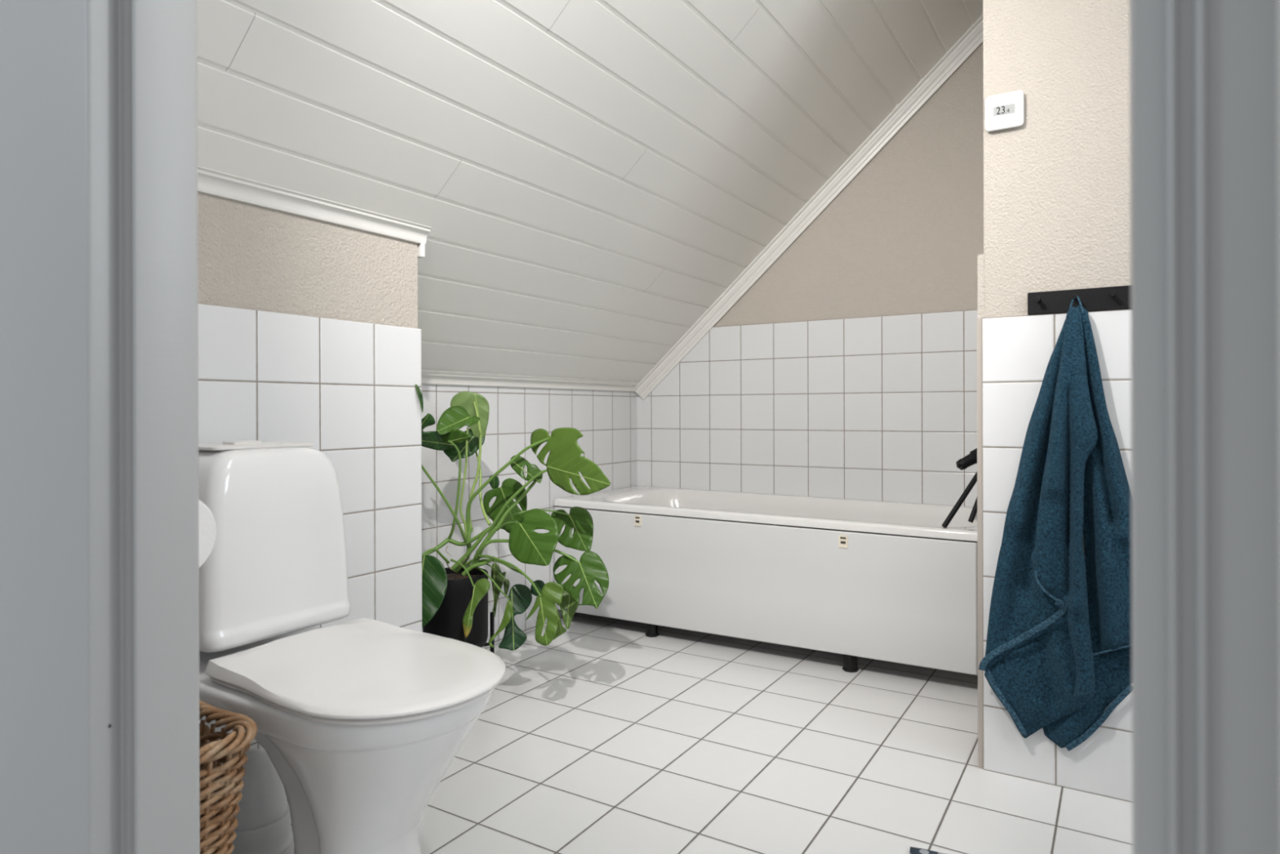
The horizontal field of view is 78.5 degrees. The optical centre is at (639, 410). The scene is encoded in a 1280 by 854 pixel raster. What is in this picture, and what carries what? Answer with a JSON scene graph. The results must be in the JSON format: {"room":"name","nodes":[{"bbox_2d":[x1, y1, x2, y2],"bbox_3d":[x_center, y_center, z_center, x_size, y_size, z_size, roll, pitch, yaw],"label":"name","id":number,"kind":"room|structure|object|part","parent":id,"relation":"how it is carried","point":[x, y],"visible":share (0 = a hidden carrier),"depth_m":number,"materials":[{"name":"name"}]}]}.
{"room":"bathroom","nodes":[
{"label":"bathroom","id":0,"kind":"room"},
{"bbox_2d":[197,191,422,814],"bbox_3d":[-1.036,0.189,1.683,0.468,1.302,1.053,0,0,32],"label":"wall","id":1,"kind":"structure","parent":0,"point":[308,331],"depth_m":1.78,"materials":[{"name":"white tile"}]},
{"bbox_2d":[197,165,431,258],"bbox_3d":[-0.813,-0.433,1.605,0.052,0.080,0.978,0,0,32],"label":"trim","id":2,"kind":"structure","parent":1,"relation":"attached to","point":[211,182],"depth_m":1.72,"materials":[{"name":"white paint"}]},
{"bbox_2d":[421,383,637,647],"bbox_3d":[-0.480,0.313,3.009,0.119,1.050,1.787,0,0,32],"label":"wall","id":3,"kind":"structure","parent":0,"point":[606,420],"depth_m":2.93,"materials":[{"name":"tile"}]},
{"bbox_2d":[421,373,637,391],"bbox_3d":[-0.443,-0.107,2.926,0.033,0.041,1.687,0,0,32],"label":"trim","id":4,"kind":"structure","parent":3,"relation":"attached to","point":[427,380],"depth_m":2.92,"materials":[{"name":"white paint"}]},
{"bbox_2d":[197,0,982,386],"bbox_3d":[-0.116,-0.916,2.121,1.777,1.733,2.750,0,0,32],"label":"ceiling","id":5,"kind":"structure","parent":0,"point":[588,178],"depth_m":2.15,"materials":[{"name":"paint"}]},
{"bbox_2d":[282,612,1132,853],"bbox_3d":[0.365,0.875,1.157,3.600,0.080,4.150,0,0,32],"label":"floor","id":6,"kind":"structure","parent":0,"point":[607,736],"depth_m":1.84,"materials":[{"name":"tile"}]},
{"bbox_2d":[199,699,257,853],"bbox_3d":[-0.696,0.639,1.092,0.306,0.401,0.208,0,0,32],"label":"wicker basket","id":7,"kind":"object","parent":6,"relation":"on","point":[223,784],"visible":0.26,"depth_m":1.07,"materials":[{"name":"brown wicker"}]},
{"bbox_2d":[198,440,505,853],"bbox_3d":[-0.534,0.448,1.354,0.676,0.782,0.352,0,0,32],"label":"toilet","id":8,"kind":"object","parent":6,"relation":"on","point":[359,722],"visible":0.88,"depth_m":1.30,"materials":[{"name":"ceramic"}]},
{"bbox_3d":[-0.743,0.066,1.480,0.136,0.007,0.200,0,0,32],"label":"flush plate","id":9,"kind":"part","parent":8,"relation":"part of","materials":[{"name":"plastic"}]},
{"bbox_3d":[-0.728,0.237,1.473,0.221,0.336,0.290,0,0,32],"label":"tank","id":10,"kind":"part","parent":8,"relation":"part of","materials":[{"name":"ceramic"}]},
{"bbox_3d":[-0.438,0.437,1.294,0.436,0.013,0.338,0,0,32],"label":"seat","id":11,"kind":"part","parent":8,"relation":"part of","materials":[{"name":"plastic"}]},
{"bbox_3d":[-0.435,0.417,1.292,0.443,0.032,0.352,0,0,32],"label":"lid","id":12,"kind":"part","parent":8,"relation":"part of","materials":[{"name":"plastic"}]},
{"bbox_2d":[462,611,493,653],"bbox_3d":[-0.557,0.731,2.370,0.170,0.215,0.170,0,0,19],"label":"plant stand","id":13,"kind":"object","parent":6,"relation":"on","point":[491,614],"visible":0.12,"depth_m":2.42,"materials":[{"name":"black metal"}]},
{"bbox_2d":[422,567,488,647],"bbox_3d":[-0.558,0.603,2.370,0.193,0.222,0.193,0,0,32],"label":"pot","id":14,"kind":"object","parent":13,"relation":"on","point":[447,622],"depth_m":2.29,"materials":[{"name":"black ceramic"}]},
{"bbox_3d":[-0.508,0.731,2.270,0.010,0.215,0.010,0,0,32],"label":"leg","id":15,"kind":"part","parent":13,"relation":"part of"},
{"bbox_3d":[-0.457,0.731,2.420,0.010,0.215,0.010,0,0,32],"label":"leg","id":16,"kind":"part","parent":13,"relation":"part of","materials":[{"name":"black metal"}]},
{"bbox_2d":[415,384,610,650],"bbox_3d":[-0.420,0.323,2.292,0.576,0.781,0.490,0,0,-21],"label":"monstera","id":17,"kind":"object","parent":13,"relation":"on","point":[455,598],"visible":0.91,"depth_m":2.29,"materials":[{"name":"plant"}]},
{"bbox_3d":[-0.539,0.425,2.387,0.061,0.138,0.021,0,0,-20],"label":"stem","id":18,"kind":"part","parent":17,"relation":"part of","materials":[{"name":"green plant"}]},
{"bbox_3d":[-0.499,0.410,2.360,0.143,0.147,0.015,0,0,0],"label":"stem","id":19,"kind":"part","parent":17,"relation":"part of","materials":[{"name":"green plant"}]},
{"bbox_3d":[-0.483,0.465,2.340,0.100,0.061,0.014,0,0,0],"label":"stem","id":20,"kind":"part","parent":17,"relation":"part of","materials":[{"name":"green plant"}]},
{"bbox_3d":[-0.464,0.403,2.348,0.086,0.116,0.021,0,0,19],"label":"stem","id":21,"kind":"part","parent":17,"relation":"part of","materials":[{"name":"green plant"}]},
{"bbox_2d":[553,485,977,675],"bbox_3d":[0.516,0.591,2.946,1.638,0.488,0.640,0,0,32],"label":"bathtub","id":22,"kind":"object","parent":6,"relation":"on","point":[851,579],"visible":0.79,"depth_m":2.63,"materials":[{"name":"plastic"}]},
{"bbox_3d":[0.045,0.771,2.913,0.063,0.130,0.063,0,0,32],"label":"leg","id":23,"kind":"part","parent":22,"relation":"part of","materials":[{"name":"black plastic"}]},
{"bbox_2d":[553,485,977,542],"bbox_3d":[0.517,0.540,2.947,1.638,0.386,0.638,0,0,32],"label":"basin","id":24,"kind":"object","parent":22,"relation":"in","point":[637,513],"depth_m":2.89,"materials":[{"name":"ceramic"}]},
{"bbox_3d":[0.677,0.769,2.518,0.063,0.130,0.063,0,0,32],"label":"leg","id":25,"kind":"part","parent":22,"relation":"part of","materials":[{"name":"black plastic"}]},
{"bbox_2d":[942,448,977,527],"bbox_3d":[1.013,0.226,2.397,0.205,0.259,0.062,0,0,-18],"label":"faucet","id":26,"kind":"object","parent":22,"relation":"on","point":[971,459],"visible":0.7,"depth_m":2.39,"materials":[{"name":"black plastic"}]},
{"bbox_3d":[1.060,0.262,2.437,0.092,0.171,0.015,0,0,-19],"label":"leg","id":27,"kind":"part","parent":26,"relation":"part of","materials":[{"name":"black metal"}]},
{"bbox_2d":[909,846,946,853],"bbox_3d":[0.619,0.830,1.013,0.550,0.008,0.800,0,0,22],"label":"floor drain","id":28,"kind":"object","parent":6,"relation":"on","point":[913,850],"visible":1,"depth_m":1.47,"materials":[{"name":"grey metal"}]},
{"bbox_2d":[636,42,983,506],"bbox_3d":[1.420,-0.468,2.824,3.550,2.600,0.102,0,0,32],"label":"wall","id":29,"kind":"structure","parent":0,"point":[847,369],"depth_m":3.10,"materials":[{"name":"white tile"}]},
{"bbox_2d":[635,14,982,399],"bbox_3d":[0.704,-0.823,3.182,1.724,1.541,0.040,0,0,32],"label":"trim","id":30,"kind":"structure","parent":29,"relation":"attached to","point":[952,60],"depth_m":3.17,"materials":[{"name":"white paint"}]},
{"bbox_2d":[976,0,1132,802],"bbox_3d":[1.849,-0.469,1.845,1.792,2.600,1.154,0,0,32],"label":"wall partition","id":31,"kind":"structure","parent":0,"point":[1057,184],"depth_m":1.75,"materials":[{"name":"beige paper"}]},
{"bbox_2d":[985,90,1023,132],"bbox_3d":[0.834,-0.683,1.792,0.080,0.080,0.016,0,0,32],"label":"thermostat","id":32,"kind":"object","parent":31,"relation":"attached to","point":[1006,110],"visible":1,"depth_m":1.78,"materials":[{"name":"white plastic"}]},
{"bbox_2d":[1027,284,1130,315],"bbox_3d":[1.016,-0.241,1.667,0.344,0.050,0.038,0,0,32],"label":"hook rail","id":33,"kind":"object","parent":31,"relation":"attached to","point":[1108,298],"visible":0.64,"depth_m":1.71,"materials":[{"name":"black metal"}]},
{"bbox_2d":[978,295,1131,751],"bbox_3d":[0.921,0.246,1.677,0.365,0.992,0.101,0,0,32],"label":"towel","id":34,"kind":"object","parent":33,"relation":"hanging from","point":[1058,652],"visible":0.94,"depth_m":1.68,"materials":[{"name":"blue fabric"}]},
{"bbox_2d":[1276,0,1279,853],"bbox_3d":[-0.054,-0.463,0.514,3.470,2.600,0.080,0,0,32],"label":"wall","id":35,"kind":"structure","parent":0,"point":[1277,1],"depth_m":0.30,"materials":[{"name":"white paint"}]},
{"bbox_2d":[0,0,1279,853],"bbox_3d":[-0.134,-0.263,0.564,1.486,2.200,0.092,0,0,32],"label":"door frame","id":36,"kind":"structure","parent":35,"relation":"in","point":[100,528],"depth_m":0.77,"materials":[{"name":"grey paint"}]},
{"bbox_3d":[-0.626,-0.176,0.868,0.330,2.030,0.092,0,0,32],"label":"frame","id":37,"kind":"part","parent":36,"relation":"part of","materials":[{"name":"grey paint"}]},
{"bbox_3d":[0.364,-0.179,0.271,0.330,2.030,0.068,0,0,32],"label":"frame","id":38,"kind":"part","parent":36,"relation":"part of","materials":[{"name":"grey paint"}]},
{"bbox_3d":[-0.669,0.147,1.000,0.135,0.011,0.095,0,0,32],"label":"toilet roll holder","id":39,"kind":"object","parent":35,"relation":"attached to","visible":0},
{"bbox_2d":[198,499,216,567],"bbox_3d":[-0.632,0.161,1.019,0.100,0.109,0.109,0,0,32],"label":"toilet roll","id":40,"kind":"object","parent":39,"relation":"hanging from","point":[206,522],"visible":0.14,"depth_m":1.02,"materials":[{"name":"paper"}]}
]}

